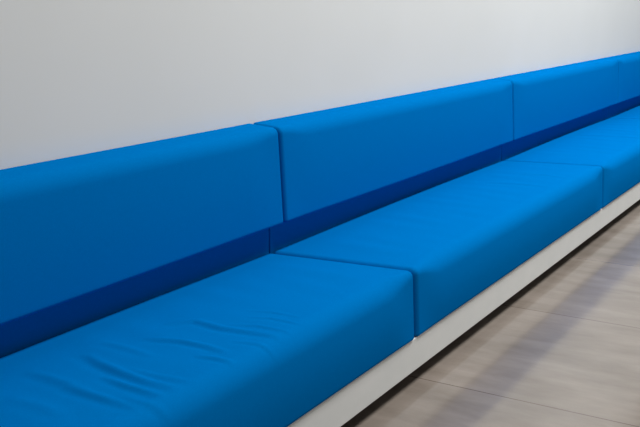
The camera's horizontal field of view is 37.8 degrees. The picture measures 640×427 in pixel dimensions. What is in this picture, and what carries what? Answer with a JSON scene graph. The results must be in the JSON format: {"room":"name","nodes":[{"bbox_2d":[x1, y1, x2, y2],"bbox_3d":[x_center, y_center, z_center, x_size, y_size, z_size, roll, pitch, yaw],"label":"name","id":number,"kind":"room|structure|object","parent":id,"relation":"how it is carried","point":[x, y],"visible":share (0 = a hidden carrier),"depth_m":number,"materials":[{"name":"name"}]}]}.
{"room":"waiting room","nodes":[
{"label":"waiting room","id":0,"kind":"room"},
{"bbox_2d":[0,0,639,169],"bbox_3d":[1.760,-1.851,6.873,0.100,3.400,22.000,8,15,30],"label":"wall","id":1,"kind":"structure","parent":0,"point":[78,77],"depth_m":3.54,"materials":[{"name":"white paint"}]},
{"bbox_2d":[341,200,639,426],"bbox_3d":[5.662,0.372,4.963,9.212,0.100,22.000,8,15,30],"label":"floor","id":2,"kind":"structure","parent":0,"point":[563,350],"depth_m":3.77,"materials":[{"name":"wood"}]},
{"bbox_2d":[287,182,639,426],"bbox_3d":[1.387,0.025,5.840,0.723,0.191,10.433,8,15,30],"label":"bench base","id":3,"kind":"object","parent":2,"relation":"on","point":[339,408],"visible":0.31,"depth_m":3.72,"materials":[{"name":"white paint"}]},
{"bbox_2d":[0,229,268,357],"bbox_3d":[-0.907,0.450,2.671,0.081,0.365,2.600,8,15,30],"label":"strip","id":4,"kind":"object","parent":3,"relation":"on","point":[20,334],"visible":0.12,"depth_m":3.02,"materials":[{"name":"blue fabric"}]},
{"bbox_2d":[0,123,282,325],"bbox_3d":[-0.875,0.089,2.570,0.157,0.390,2.596,8,15,30],"label":"cushion","id":5,"kind":"object","parent":3,"relation":"on","point":[73,227],"visible":1,"depth_m":2.89,"materials":[{"name":"blue fabric"}]},
{"bbox_2d":[0,254,413,426],"bbox_3d":[-0.591,0.537,2.495,0.654,0.272,2.596,8,15,30],"label":"seat cushion","id":6,"kind":"object","parent":3,"relation":"on","point":[263,341],"visible":1,"depth_m":2.70,"materials":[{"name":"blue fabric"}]},
{"bbox_2d":[254,78,512,221],"bbox_3d":[0.471,-0.400,4.750,0.157,0.390,2.596,8,15,30],"label":"cushion","id":7,"kind":"object","parent":3,"relation":"on","point":[330,157],"visible":0.98,"depth_m":4.33,"materials":[{"name":"blue fabric"}]},
{"bbox_2d":[269,145,501,253],"bbox_3d":[0.439,-0.039,4.851,0.081,0.365,2.600,8,15,30],"label":"strip","id":8,"kind":"object","parent":3,"relation":"on","point":[285,234],"visible":0.11,"depth_m":4.41,"materials":[{"name":"blue fabric"}]},
{"bbox_2d":[274,161,602,335],"bbox_3d":[0.755,0.049,4.675,0.654,0.271,2.596,8,15,30],"label":"seat cushion","id":9,"kind":"object","parent":3,"relation":"on","point":[456,238],"visible":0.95,"depth_m":4.17,"materials":[{"name":"blue fabric"}]},
{"bbox_2d":[501,107,608,160],"bbox_3d":[1.784,-0.529,7.031,0.081,0.365,2.600,8,15,30],"label":"strip","id":10,"kind":"object","parent":3,"relation":"on","point":[513,148],"visible":0.12,"depth_m":6.70,"materials":[{"name":"blue fabric"}]},
{"bbox_2d":[494,58,617,140],"bbox_3d":[1.817,-0.890,6.930,0.157,0.390,2.596,8,15,30],"label":"cushion","id":11,"kind":"object","parent":3,"relation":"on","point":[543,99],"visible":0.98,"depth_m":6.62,"materials":[{"name":"blue fabric"}]},
{"bbox_2d":[504,118,639,207],"bbox_3d":[2.101,-0.442,6.855,0.654,0.273,2.596,8,15,30],"label":"seat cushion","id":12,"kind":"object","parent":3,"relation":"on","point":[611,144],"visible":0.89,"depth_m":6.17,"materials":[{"name":"blue fabric"}]},
{"bbox_2d":[605,51,639,103],"bbox_3d":[3.163,-1.379,9.110,0.157,0.390,2.596,8,15,30],"label":"cushion","id":13,"kind":"object","parent":3,"relation":"on","point":[629,63],"visible":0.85,"depth_m":8.29,"materials":[{"name":"blue fabric"}]},
{"bbox_2d":[608,96,639,118],"bbox_3d":[3.130,-1.018,9.211,0.081,0.365,2.600,8,15,30],"label":"strip","id":14,"kind":"object","parent":3,"relation":"on","point":[619,108],"visible":0.06,"depth_m":8.51,"materials":[{"name":"blue fabric"}]},
{"bbox_2d":[611,106,639,118],"bbox_3d":[3.447,-0.929,9.036,0.654,0.268,2.596,8,15,30],"label":"seat cushion","id":15,"kind":"object","parent":3,"relation":"on","point":[634,113],"visible":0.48,"depth_m":8.22,"materials":[{"name":"blue fabric"}]}
]}

